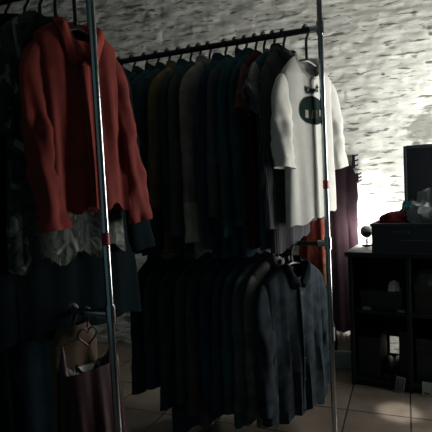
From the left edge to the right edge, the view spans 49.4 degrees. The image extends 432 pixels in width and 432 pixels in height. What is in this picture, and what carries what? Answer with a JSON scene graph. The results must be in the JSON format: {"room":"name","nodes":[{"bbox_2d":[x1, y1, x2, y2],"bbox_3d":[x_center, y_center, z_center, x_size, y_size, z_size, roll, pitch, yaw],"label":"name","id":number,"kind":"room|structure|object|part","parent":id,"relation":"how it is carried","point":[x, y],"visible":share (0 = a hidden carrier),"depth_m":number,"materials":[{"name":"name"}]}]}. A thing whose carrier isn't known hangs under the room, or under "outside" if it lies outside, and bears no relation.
{"room":"clothing store","nodes":[
{"label":"clothing store","id":0,"kind":"room"},
{"bbox_2d":[0,0,37,7],"bbox_3d":[-0.394,-1.848,2.394,9.800,0.100,7.400,-3,3,0],"label":"ceiling","id":1,"kind":"structure","parent":0,"point":[23,1],"depth_m":4.03,"materials":[{"name":"grey paint"}]},
{"bbox_2d":[0,0,431,353],"bbox_3d":[-0.323,-0.404,3.777,4.900,2.950,0.021,-2,4,16],"label":"wall","id":2,"kind":"structure","parent":0,"point":[378,53],"depth_m":3.38,"materials":[{"name":"white paint"}]},
{"bbox_2d":[352,154,358,168],"bbox_3d":[0.997,-0.393,3.370,0.028,0.104,0.063,-4,4,-17],"label":"wall hook","id":3,"kind":"object","parent":2,"relation":"attached to","point":[354,155],"visible":0.9,"depth_m":3.38,"materials":[{"name":"metal"}]},
{"bbox_3d":[0.992,-0.392,3.387,0.022,0.100,0.020,-2,4,16],"label":"plate","id":4,"kind":"part","parent":3,"relation":"part of","materials":[{"name":"metal"}]},
{"bbox_2d":[355,172,361,182],"bbox_3d":[1.022,-0.276,3.372,0.028,0.077,0.063,-4,4,-17],"label":"wall hook","id":5,"kind":"object","parent":2,"relation":"attached to","point":[357,174],"visible":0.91,"depth_m":3.37,"materials":[{"name":"metal"}]},
{"bbox_2d":[97,342,431,431],"bbox_3d":[-0.240,1.193,2.575,9.800,0.100,7.400,-3,3,0],"label":"floor","id":6,"kind":"structure","parent":0,"point":[360,407],"depth_m":2.64,"materials":[{"name":"tile"}]},
{"bbox_2d":[0,0,121,431],"bbox_3d":[-0.788,0.004,1.624,1.006,2.440,0.056,-2,4,21],"label":"clothing rack","id":7,"kind":"object","parent":6,"relation":"on","point":[108,312],"visible":1,"depth_m":1.45,"materials":[{"name":"silver metal"}]},
{"bbox_2d":[0,0,12,12],"bbox_3d":[-0.689,-0.630,1.536,0.027,0.204,0.385,-1,4,34],"label":"clothes hanger","id":8,"kind":"object","parent":7,"relation":"hanging from","point":[9,6],"visible":0.22,"depth_m":1.53,"materials":[{"name":"black metal"}]},
{"bbox_3d":[-0.824,-0.699,1.582,0.926,0.029,0.029,-2,4,21],"label":"rail","id":9,"kind":"part","parent":7,"relation":"part of","materials":[{"name":"metal"}]},
{"bbox_2d":[23,0,31,12],"bbox_3d":[-0.614,-0.632,1.507,0.027,0.204,0.365,0,4,38],"label":"clothes hanger","id":10,"kind":"object","parent":7,"relation":"hanging from","point":[28,2],"visible":0.09,"depth_m":1.50,"materials":[{"name":"black metal"}]},
{"bbox_2d":[38,0,44,13],"bbox_3d":[-0.558,-0.633,1.486,0.027,0.204,0.385,0,5,42],"label":"clothes hanger","id":11,"kind":"object","parent":7,"relation":"hanging from","point":[41,2],"visible":0.09,"depth_m":1.48,"materials":[{"name":"black metal"}]},
{"bbox_2d":[0,13,155,352],"bbox_3d":[-0.529,-0.119,1.513,0.098,1.008,0.820,0,5,42],"label":"coat","id":12,"kind":"object","parent":11,"relation":"hanging from","point":[33,304],"visible":0.24,"depth_m":1.49,"materials":[{"name":"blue fabric"}]},
{"bbox_2d":[48,0,57,19],"bbox_3d":[-0.502,-0.635,1.464,0.027,0.204,0.326,0,4,40],"label":"clothes hanger","id":13,"kind":"object","parent":7,"relation":"hanging from","point":[55,11],"visible":0.15,"depth_m":1.46,"materials":[{"name":"black plastic"}]},
{"bbox_2d":[0,10,125,274],"bbox_3d":[-0.479,-0.233,1.483,0.081,0.784,0.579,0,4,40],"label":"tunic","id":14,"kind":"object","parent":13,"relation":"hanging from","point":[26,247],"visible":0.31,"depth_m":1.36,"materials":[{"name":"fabric"}]},
{"bbox_2d":[64,302,78,326],"bbox_3d":[-0.470,0.359,1.530,0.027,0.159,0.140,0,5,42],"label":"clothes hanger","id":15,"kind":"object","parent":7,"relation":"hanging from","point":[73,304],"visible":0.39,"depth_m":1.52,"materials":[{"name":"black metal"}]},
{"bbox_2d":[49,319,97,431],"bbox_3d":[-0.456,0.561,1.539,0.071,0.428,0.190,0,5,42],"label":"camisole","id":16,"kind":"object","parent":15,"relation":"hanging from","point":[76,352],"visible":0.41,"depth_m":1.49,"materials":[{"name":"brown fabric"}]},
{"bbox_2d":[69,0,88,40],"bbox_3d":[-0.434,-0.617,1.439,0.027,0.244,0.253,0,4,40],"label":"clothes hanger","id":17,"kind":"object","parent":7,"relation":"hanging from","point":[75,28],"visible":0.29,"depth_m":1.43,"materials":[{"name":"black plastic"}]},
{"bbox_2d":[19,14,152,232],"bbox_3d":[-0.398,-0.283,1.480,0.097,0.643,0.462,0,4,36],"label":"jacket","id":18,"kind":"object","parent":17,"relation":"hanging from","point":[57,123],"visible":0.93,"depth_m":1.40,"materials":[{"name":"red cotton fabric"}]},
{"bbox_3d":[-0.772,0.317,1.642,0.926,0.022,0.022,-2,4,21],"label":"rail","id":19,"kind":"part","parent":7,"relation":"part of","materials":[{"name":"silver metal"}]},
{"bbox_2d":[54,306,117,349],"bbox_3d":[-0.413,0.356,1.506,0.007,0.136,0.231,0,5,44],"label":"hanger","id":20,"kind":"object","parent":7,"relation":"hanging from","point":[88,307],"visible":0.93,"depth_m":1.50,"materials":[{"name":"black plastic"}]},
{"bbox_3d":[-0.411,0.390,1.508,0.007,0.067,0.231,0,5,44],"label":"heart frame","id":21,"kind":"part","parent":20,"relation":"part of","materials":[{"name":"black plastic"}]},
{"bbox_2d":[58,347,128,431],"bbox_3d":[-0.396,0.698,1.527,0.127,0.628,0.316,0,5,44],"label":"dress","id":22,"kind":"object","parent":20,"relation":"hanging from","point":[84,392],"visible":0.8,"depth_m":1.48,"materials":[{"name":"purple fabric"}]},
{"bbox_3d":[-0.346,-0.005,1.451,0.025,2.408,0.025,-2,4,21],"label":"post","id":23,"kind":"part","parent":7,"relation":"part of","materials":[{"name":"silver metal"}]},
{"bbox_2d":[86,0,336,431],"bbox_3d":[-0.067,-0.081,2.427,1.306,2.440,0.056,-2,4,21],"label":"clothing rack","id":24,"kind":"object","parent":6,"relation":"on","point":[318,28],"visible":0.5,"depth_m":2.21,"materials":[{"name":"silver metal"}]},
{"bbox_2d":[129,54,136,67],"bbox_3d":[-0.445,-0.763,2.521,0.027,0.204,0.385,-1,4,32],"label":"clothes hanger","id":25,"kind":"object","parent":24,"relation":"hanging from","point":[131,55],"visible":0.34,"depth_m":2.50,"materials":[{"name":"black plastic"}]},
{"bbox_2d":[141,52,148,70],"bbox_3d":[-0.375,-0.765,2.494,0.027,0.204,0.371,-1,4,32],"label":"clothes hanger","id":26,"kind":"object","parent":24,"relation":"hanging from","point":[143,53],"visible":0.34,"depth_m":2.48,"materials":[{"name":"black plastic"}]},
{"bbox_2d":[128,66,144,253],"bbox_3d":[-0.347,-0.296,2.521,0.132,0.977,0.600,-1,4,32],"label":"shirt","id":27,"kind":"object","parent":26,"relation":"hanging from","point":[136,70],"visible":0.06,"depth_m":2.41,"materials":[{"name":"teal fabric"}]},
{"bbox_2d":[153,50,159,61],"bbox_3d":[-0.310,-0.767,2.468,0.027,0.204,0.355,-1,4,32],"label":"clothes hanger","id":28,"kind":"object","parent":24,"relation":"hanging from","point":[154,51],"visible":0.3,"depth_m":2.45,"materials":[{"name":"black plastic"}]},
{"bbox_2d":[130,63,154,255],"bbox_3d":[-0.281,-0.303,2.495,0.081,0.977,0.568,-1,4,32],"label":"hooded top","id":29,"kind":"object","parent":28,"relation":"hanging from","point":[149,67],"visible":0.06,"depth_m":2.35,"materials":[{"name":"blue fabric"}]},
{"bbox_2d":[164,48,171,59],"bbox_3d":[-0.250,-0.768,2.445,0.027,0.204,0.385,-1,4,32],"label":"clothes hanger","id":30,"kind":"object","parent":24,"relation":"hanging from","point":[166,49],"visible":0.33,"depth_m":2.42,"materials":[{"name":"black plastic"}]},
{"bbox_2d":[134,62,165,259],"bbox_3d":[-0.222,-0.292,2.473,0.129,0.990,0.642,-1,4,30],"label":"coat","id":31,"kind":"object","parent":30,"relation":"hanging from","point":[142,89],"visible":0.15,"depth_m":2.26,"materials":[{"name":"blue fabric"}]},
{"bbox_2d":[175,46,182,58],"bbox_3d":[-0.189,-0.770,2.421,0.027,0.204,0.371,-1,4,32],"label":"clothes hanger","id":32,"kind":"object","parent":24,"relation":"hanging from","point":[177,47],"visible":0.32,"depth_m":2.40,"materials":[{"name":"black plastic"}]},
{"bbox_2d":[147,60,176,259],"bbox_3d":[-0.161,-0.295,2.447,0.129,0.988,0.597,-1,4,32],"label":"shirt","id":33,"kind":"object","parent":32,"relation":"hanging from","point":[155,190],"visible":0.26,"depth_m":2.23,"materials":[{"name":"fabric"}]},
{"bbox_2d":[186,44,193,60],"bbox_3d":[-0.133,-0.771,2.399,0.027,0.204,0.355,-1,4,32],"label":"clothes hanger","id":34,"kind":"object","parent":24,"relation":"hanging from","point":[188,45],"visible":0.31,"depth_m":2.39,"materials":[{"name":"black plastic"}]},
{"bbox_2d":[160,58,188,257],"bbox_3d":[-0.104,-0.300,2.423,0.132,0.980,0.562,-1,4,28],"label":"jacket","id":35,"kind":"object","parent":34,"relation":"hanging from","point":[164,139],"visible":0.12,"depth_m":2.20,"materials":[{"name":"blue fabric"}]},
{"bbox_2d":[195,43,201,54],"bbox_3d":[-0.087,-0.773,2.381,0.027,0.204,0.385,-1,4,32],"label":"clothes hanger","id":36,"kind":"object","parent":24,"relation":"hanging from","point":[197,44],"visible":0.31,"depth_m":2.36,"materials":[{"name":"black plastic"}]},
{"bbox_2d":[168,60,194,259],"bbox_3d":[-0.058,-0.289,2.408,0.077,0.971,0.633,-1,4,32],"label":"cardigan","id":37,"kind":"object","parent":36,"relation":"hanging from","point":[177,224],"visible":0.22,"depth_m":2.17,"materials":[{"name":"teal fabric"}]},
{"bbox_2d":[205,41,212,59],"bbox_3d":[-0.035,-0.774,2.361,0.027,0.204,0.371,-1,4,32],"label":"clothes hanger","id":38,"kind":"object","parent":24,"relation":"hanging from","point":[207,42],"visible":0.29,"depth_m":2.35,"materials":[{"name":"black plastic"}]},
{"bbox_2d":[179,55,211,258],"bbox_3d":[-0.008,-0.302,2.386,0.131,0.982,0.609,-1,4,32],"label":"coat","id":39,"kind":"object","parent":38,"relation":"hanging from","point":[188,112],"visible":0.28,"depth_m":2.17,"materials":[{"name":"grey fabric"}]},
{"bbox_3d":[-0.105,-0.846,2.381,1.226,0.029,0.029,-2,4,21],"label":"rail","id":40,"kind":"part","parent":24,"relation":"part of","materials":[{"name":"metal"}]},
{"bbox_2d":[221,38,227,55],"bbox_3d":[0.044,-0.776,2.330,0.027,0.204,0.355,-1,4,32],"label":"clothes hanger","id":41,"kind":"object","parent":24,"relation":"hanging from","point":[223,39],"visible":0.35,"depth_m":2.32,"materials":[{"name":"black plastic"}]},
{"bbox_2d":[197,53,224,258],"bbox_3d":[0.070,-0.304,2.354,0.131,0.982,0.572,-1,4,32],"label":"coat","id":42,"kind":"object","parent":41,"relation":"hanging from","point":[210,226],"visible":0.24,"depth_m":2.14,"materials":[{"name":"black fabric"}]},
{"bbox_2d":[232,36,238,48],"bbox_3d":[0.095,-0.778,2.310,0.027,0.204,0.385,-1,4,32],"label":"clothes hanger","id":43,"kind":"object","parent":24,"relation":"hanging from","point":[234,37],"visible":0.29,"depth_m":2.29,"materials":[{"name":"black plastic"}]},
{"bbox_2d":[206,54,232,258],"bbox_3d":[0.124,-0.298,2.336,0.085,0.963,0.635,-1,4,32],"label":"jumper","id":44,"kind":"object","parent":43,"relation":"hanging from","point":[213,173],"visible":0.18,"depth_m":2.10,"materials":[{"name":"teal fabric"}]},
{"bbox_2d":[242,35,248,47],"bbox_3d":[0.141,-0.779,2.292,0.027,0.204,0.371,-1,4,33],"label":"clothes hanger","id":45,"kind":"object","parent":24,"relation":"hanging from","point":[243,36],"visible":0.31,"depth_m":2.27,"materials":[{"name":"black plastic"}]},
{"bbox_2d":[217,48,242,255],"bbox_3d":[0.168,-0.316,2.315,0.079,0.975,0.602,-1,4,33],"label":"jacket","id":46,"kind":"object","parent":45,"relation":"hanging from","point":[229,229],"visible":0.26,"depth_m":2.09,"materials":[{"name":"blue fabric"}]},
{"bbox_2d":[251,33,257,49],"bbox_3d":[0.188,-0.780,2.274,0.027,0.204,0.355,-1,4,33],"label":"clothes hanger","id":47,"kind":"object","parent":24,"relation":"hanging from","point":[253,34],"visible":0.28,"depth_m":2.27,"materials":[{"name":"black plastic"}]},
{"bbox_2d":[228,48,258,256],"bbox_3d":[0.217,-0.312,2.301,0.131,0.975,0.569,-1,4,32],"label":"shirt","id":48,"kind":"object","parent":47,"relation":"hanging from","point":[238,136],"visible":0.3,"depth_m":2.09,"materials":[{"name":"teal fabric"}]},
{"bbox_2d":[241,48,270,250],"bbox_3d":[0.299,-0.321,2.266,0.078,0.928,0.615,-1,4,31],"label":"t-shirt","id":49,"kind":"object","parent":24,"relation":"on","point":[250,86],"visible":0.28,"depth_m":2.10,"materials":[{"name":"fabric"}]},
{"bbox_2d":[260,31,266,48],"bbox_3d":[0.227,-0.781,2.259,0.027,0.204,0.355,-1,4,33],"label":"clothes hanger","id":50,"kind":"object","parent":24,"relation":"hanging from","point":[262,32],"visible":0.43,"depth_m":2.24,"materials":[{"name":"black plastic"}]},
{"bbox_2d":[234,50,261,248],"bbox_3d":[0.256,-0.323,2.286,0.080,0.920,0.589,-1,4,32],"label":"blouse","id":51,"kind":"object","parent":50,"relation":"hanging from","point":[241,105],"visible":0.3,"depth_m":2.13,"materials":[{"name":"red fabric"}]},
{"bbox_2d":[270,30,275,42],"bbox_3d":[0.272,-0.783,2.241,0.027,0.204,0.365,-1,4,33],"label":"clothes hanger","id":52,"kind":"object","parent":24,"relation":"hanging from","point":[271,31],"visible":0.23,"depth_m":2.21,"materials":[{"name":"black plastic"}]},
{"bbox_2d":[280,28,286,46],"bbox_3d":[0.317,-0.784,2.224,0.027,0.204,0.336,0,4,36],"label":"clothes hanger","id":53,"kind":"object","parent":24,"relation":"hanging from","point":[281,29],"visible":0.33,"depth_m":2.21,"materials":[{"name":"black plastic"}]},
{"bbox_2d":[258,43,316,253],"bbox_3d":[0.344,-0.321,2.250,0.134,0.964,0.526,0,4,36],"label":"striped shirt","id":54,"kind":"object","parent":53,"relation":"hanging from","point":[273,180],"visible":0.49,"depth_m":2.09,"materials":[{"name":"black fabric"}]},
{"bbox_2d":[287,246,300,276],"bbox_3d":[0.362,0.205,2.285,0.375,0.204,0.027,-6,5,-42],"label":"clothes hanger","id":55,"kind":"object","parent":24,"relation":"hanging from","point":[291,262],"visible":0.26,"depth_m":2.28,"materials":[{"name":"silver plastic"}]},
{"bbox_2d":[252,255,334,426],"bbox_3d":[0.391,0.581,2.304,0.593,0.764,0.132,-6,5,-42],"label":"denim jacket","id":56,"kind":"object","parent":55,"relation":"hanging from","point":[290,335],"visible":0.93,"depth_m":2.22,"materials":[{"name":"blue fabric"}]},
{"bbox_2d":[281,24,316,70],"bbox_3d":[0.417,-0.767,2.187,0.355,0.244,0.027,-6,5,-44],"label":"clothes hanger","id":57,"kind":"object","parent":24,"relation":"hanging from","point":[306,60],"visible":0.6,"depth_m":2.18,"materials":[{"name":"black plastic"}]},
{"bbox_3d":[-0.055,0.143,2.440,1.226,0.022,0.022,-2,4,21],"label":"rail","id":58,"kind":"part","parent":24,"relation":"part of","materials":[{"name":"metal"}]},
{"bbox_2d":[270,52,348,227],"bbox_3d":[0.452,-0.356,2.215,0.087,0.787,0.609,0,5,43],"label":"printed tee","id":59,"kind":"object","parent":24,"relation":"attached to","point":[296,145],"visible":0.9,"depth_m":2.13,"materials":[{"name":"white fabric"}]},
{"bbox_2d":[300,96,320,124],"bbox_3d":[0.449,-0.487,2.170,0.196,0.130,0.008,-6,5,-44],"label":"print","id":60,"kind":"object","parent":59,"relation":"attached to","point":[309,105],"depth_m":2.15,"materials":[{"name":"green"}]},
{"bbox_3d":[0.516,-0.093,2.200,0.025,2.408,0.025,-2,4,21],"label":"post","id":61,"kind":"part","parent":24,"relation":"part of","materials":[{"name":"silver metal"}]},
{"bbox_3d":[0.298,0.193,2.309,0.027,0.177,0.355,0,5,44],"label":"clothes hanger","id":62,"kind":"object","parent":24,"relation":"hanging from","visible":0},
{"bbox_2d":[243,248,295,427],"bbox_3d":[0.323,0.575,2.329,0.133,0.827,0.563,0,5,44],"label":"jacket","id":63,"kind":"object","parent":62,"relation":"hanging from","point":[254,282],"visible":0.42,"depth_m":2.14,"materials":[{"name":"black fabric"}]},
{"bbox_3d":[-0.298,0.210,2.541,0.027,0.177,0.355,-1,4,32],"label":"clothes hanger","id":64,"kind":"object","parent":24,"relation":"hanging from","visible":0},
{"bbox_2d":[130,253,163,394],"bbox_3d":[-0.279,0.532,2.556,0.141,0.707,0.589,-1,4,32],"label":"coat","id":65,"kind":"object","parent":64,"relation":"hanging from","point":[138,366],"visible":0.17,"depth_m":2.35,"materials":[{"name":"fabric"}]},
{"label":"clothes hanger","id":66,"kind":"object","parent":24,"relation":"hanging from","visible":0},
{"bbox_2d":[231,248,275,425],"bbox_3d":[0.261,0.567,2.353,0.133,0.807,0.603,0,5,42],"label":"suit jacket","id":67,"kind":"object","parent":66,"relation":"hanging from","point":[237,325],"visible":0.3,"depth_m":2.14,"materials":[{"name":"grey fabric"}]},
{"label":"clothes hanger","id":68,"kind":"object","parent":24,"relation":"hanging from","visible":0},
{"bbox_2d":[143,254,174,388],"bbox_3d":[-0.200,0.506,2.525,0.085,0.673,0.593,-1,4,32],"label":"jacket","id":69,"kind":"object","parent":68,"relation":"hanging from","point":[152,283],"visible":0.23,"depth_m":2.30,"materials":[{"name":"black fabric"}]},
{"bbox_2d":[333,321,337,350],"bbox_3d":[0.720,0.837,3.347,0.300,0.421,0.170,-2,4,16],"label":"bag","id":70,"kind":"object","parent":6,"relation":"on","point":[336,338],"visible":0.02,"depth_m":3.27,"materials":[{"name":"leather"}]},
{"bbox_2d":[335,351,350,368],"bbox_3d":[0.919,0.975,3.300,0.320,0.132,0.240,-2,4,16],"label":"plastic tub","id":71,"kind":"object","parent":6,"relation":"on","point":[342,358],"visible":0.14,"depth_m":3.21,"materials":[{"name":"plastic"}]},
{"bbox_2d":[337,331,350,350],"bbox_3d":[0.919,0.917,3.300,0.236,0.224,0.162,-3,3,-1],"label":"paper wad","id":72,"kind":"object","parent":71,"relation":"in","point":[344,342],"visible":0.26,"depth_m":3.25,"materials":[{"name":"brown paper"}]},
{"bbox_2d":[344,244,431,393],"bbox_3d":[1.276,0.623,2.909,0.830,0.845,0.410,-1,4,29],"label":"shelving unit","id":73,"kind":"object","parent":6,"relation":"on","point":[365,266],"depth_m":2.96,"materials":[{"name":"black wood"}]},
{"bbox_3d":[0.939,0.643,3.102,0.022,0.815,0.380,-1,4,29],"label":"panel","id":74,"kind":"part","parent":73,"relation":"part of","materials":[{"name":"black wood"}]},
{"bbox_2d":[360,225,371,245],"bbox_3d":[1.008,0.131,3.142,0.083,0.134,0.105,-2,4,16],"label":"table mirror","id":75,"kind":"object","parent":73,"relation":"on","point":[365,230],"visible":0.9,"depth_m":3.12,"materials":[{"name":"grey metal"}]},
{"bbox_3d":[1.082,0.578,3.018,0.313,0.020,0.358,-1,4,29],"label":"shelf","id":76,"kind":"part","parent":73,"relation":"part of","materials":[{"name":"black wood"}]},
{"bbox_3d":[1.104,1.007,3.044,0.313,0.020,0.358,-1,4,29],"label":"shelf","id":77,"kind":"part","parent":73,"relation":"part of","materials":[{"name":"black wood"}]},
{"bbox_2d":[360,282,406,310],"bbox_3d":[1.075,0.510,2.998,0.251,0.118,0.256,-1,4,29],"label":"shoe box","id":78,"kind":"object","parent":73,"relation":"on","point":[375,295],"visible":0.82,"depth_m":2.90,"materials":[{"name":"black cardboard"}]},
{"bbox_3d":[1.073,0.468,2.996,0.251,0.033,0.256,-1,4,29],"label":"lid","id":79,"kind":"part","parent":78,"relation":"part of","materials":[{"name":"black cardboard"}]},
{"bbox_2d":[388,280,401,291],"bbox_3d":[1.095,0.424,2.878,0.086,0.066,0.070,-1,4,29],"label":"rag","id":80,"kind":"object","parent":78,"relation":"on","point":[393,286],"visible":1,"depth_m":2.86,"materials":[{"name":"white fabric"}]},
{"bbox_2d":[381,355,393,379],"bbox_3d":[1.104,0.962,3.010,0.086,0.074,0.258,-1,4,23],"label":"shoe","id":81,"kind":"object","parent":73,"relation":"on","point":[386,374],"visible":0.84,"depth_m":2.96,"materials":[{"name":"black leather"}]},
{"bbox_2d":[344,244,431,258],"bbox_3d":[1.255,0.216,2.885,0.830,0.030,0.410,-1,4,29],"label":"countertop","id":82,"kind":"structure","parent":73,"relation":"on","point":[358,250],"depth_m":2.82,"materials":[{"name":"black wood"}]},
{"bbox_2d":[391,355,399,379],"bbox_3d":[1.157,0.959,3.004,0.086,0.074,0.258,-1,4,32],"label":"shoe","id":83,"kind":"object","parent":73,"relation":"on","point":[396,364],"visible":0.58,"depth_m":2.95,"materials":[{"name":"black leather"}]},
{"bbox_2d":[370,220,431,252],"bbox_3d":[1.262,0.116,2.830,0.588,0.175,0.320,-1,4,29],"label":"crate","id":84,"kind":"object","parent":73,"relation":"on","point":[386,237],"visible":0.8,"depth_m":2.75,"materials":[{"name":"black plastic"}]},
{"bbox_2d":[378,210,410,222],"bbox_3d":[1.135,0.011,2.880,0.267,0.101,0.251,-3,3,1],"label":"folded garment","id":85,"kind":"object","parent":84,"relation":"in","point":[393,216],"visible":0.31,"depth_m":2.83,"materials":[{"name":"red fabric"}]},
{"bbox_2d":[399,199,413,210],"bbox_3d":[1.216,-0.028,2.903,0.148,0.158,0.129,-5,4,-30],"label":"cloth","id":86,"kind":"object","parent":84,"relation":"in","point":[406,205],"visible":0.12,"depth_m":2.90,"materials":[{"name":"fabric"}]},
{"bbox_2d":[406,187,431,222],"bbox_3d":[1.268,-0.053,2.772,0.349,0.240,0.248,-1,4,29],"label":"garment","id":87,"kind":"object","parent":84,"relation":"in","point":[420,211],"visible":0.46,"depth_m":2.74,"materials":[{"name":"grey fabric"}]},
{"bbox_3d":[1.232,0.638,2.940,0.022,0.815,0.380,-1,4,29],"label":"panel","id":88,"kind":"part","parent":73,"relation":"part of","materials":[{"name":"black wood"}]},
{"bbox_2d":[403,144,431,201],"bbox_3d":[1.429,-0.135,2.954,0.452,0.644,0.052,-1,4,26],"label":"display board","id":89,"kind":"object","parent":73,"relation":"on","point":[417,159],"visible":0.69,"depth_m":2.99,"materials":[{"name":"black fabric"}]},
{"bbox_3d":[1.444,1.001,2.856,0.421,0.020,0.358,-1,4,29],"label":"shelf","id":90,"kind":"part","parent":73,"relation":"part of","materials":[{"name":"black wood"}]},
{"bbox_3d":[1.423,0.572,2.830,0.421,0.020,0.358,-1,4,29],"label":"shelf","id":91,"kind":"part","parent":73,"relation":"part of","materials":[{"name":"black wood"}]},
{"bbox_2d":[414,285,431,313],"bbox_3d":[1.367,0.482,2.835,0.291,0.165,0.256,-1,4,29],"label":"shoe box","id":92,"kind":"object","parent":73,"relation":"on","point":[423,294],"visible":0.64,"depth_m":2.77,"materials":[{"name":"black cardboard"}]},
{"bbox_2d":[412,267,431,285],"bbox_3d":[1.296,0.357,2.819,0.195,0.092,0.238,-5,4,-37],"label":"folded cloth","id":93,"kind":"object","parent":92,"relation":"on","point":[422,276],"visible":0.97,"depth_m":2.80,"materials":[{"name":"grey fabric"}]},
{"bbox_3d":[1.364,0.423,2.831,0.291,0.046,0.256,-1,4,29],"label":"lid","id":94,"kind":"part","parent":92,"relation":"part of","materials":[{"name":"black cardboard"}]},
{"bbox_2d":[395,376,405,392],"bbox_3d":[1.105,1.011,2.818,0.064,0.098,0.014,-1,4,29],"label":"price tag","id":95,"kind":"object","parent":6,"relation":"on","point":[400,381],"visible":1,"depth_m":2.82,"materials":[{"name":"white paper"}]},
{"bbox_2d":[422,382,431,396],"bbox_3d":[1.233,1.013,2.747,0.052,0.082,0.012,-1,4,29],"label":"price tag","id":96,"kind":"object","parent":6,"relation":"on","point":[426,386],"visible":1,"depth_m":2.75,"materials":[{"name":"white paper"}]},
{"bbox_3d":[0.182,0.197,2.354,0.027,0.177,0.385,0,4,37],"label":"clothes hanger","id":97,"kind":"object","parent":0,"visible":0},
{"bbox_2d":[221,247,259,428],"bbox_3d":[0.207,0.578,2.375,0.132,0.827,0.596,0,4,37],"label":"blazer","id":98,"kind":"object","parent":97,"relation":"hanging from","point":[227,357],"visible":0.25,"depth_m":2.16,"materials":[{"name":"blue fabric"}]},
{"bbox_3d":[0.684,-0.456,3.375,0.040,0.100,0.190,-2,4,16],"label":"peg","id":99,"kind":"object","parent":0,"visible":0},
{"label":"clothes hanger","id":100,"kind":"object","parent":99,"relation":"hanging from","visible":0},
{"bbox_2d":[299,217,326,285],"bbox_3d":[0.694,0.067,3.349,0.230,0.860,0.079,-2,4,16],"label":"tunic","id":101,"kind":"object","parent":100,"relation":"hanging from","point":[316,255],"visible":0.16,"depth_m":3.33,"materials":[{"name":"red fabric"}]},
{"bbox_3d":[0.121,0.198,2.377,0.027,0.177,0.355,-1,4,35],"label":"clothes hanger","id":102,"kind":"object","parent":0,"visible":0},
{"bbox_2d":[211,255,239,414],"bbox_3d":[0.142,0.560,2.399,0.137,0.787,0.582,-1,4,35],"label":"shirt","id":103,"kind":"object","parent":102,"relation":"hanging from","point":[217,375],"visible":0.16,"depth_m":2.18,"materials":[{"name":"black fabric"}]},
{"label":"clothes hanger","id":104,"kind":"object","parent":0,"visible":0},
{"bbox_2d":[174,256,202,416],"bbox_3d":[-0.046,0.575,2.472,0.134,0.807,0.568,-1,4,32],"label":"jacket","id":105,"kind":"object","parent":104,"relation":"hanging from","point":[187,272],"visible":0.22,"depth_m":2.25,"materials":[{"name":"grey fabric"}]},
{"label":"clothes hanger","id":106,"kind":"object","parent":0,"visible":0},
{"bbox_2d":[157,254,199,431],"bbox_3d":[-0.118,0.637,2.503,0.141,0.927,0.609,-1,4,32],"label":"coat","id":107,"kind":"object","parent":106,"relation":"hanging from","point":[181,422],"visible":0.27,"depth_m":2.30,"materials":[{"name":"black fabric"}]},
{"bbox_3d":[0.794,-0.470,3.378,0.247,0.204,0.027,-2,4,16],"label":"clothes hanger","id":108,"kind":"object","parent":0,"visible":0},
{"bbox_2d":[326,164,358,332],"bbox_3d":[0.824,0.179,3.413,0.420,1.337,0.131,-2,4,14],"label":"coat","id":109,"kind":"object","parent":108,"relation":"hanging from","point":[343,221],"visible":0.27,"depth_m":3.36,"materials":[{"name":"fabric"}]}
]}

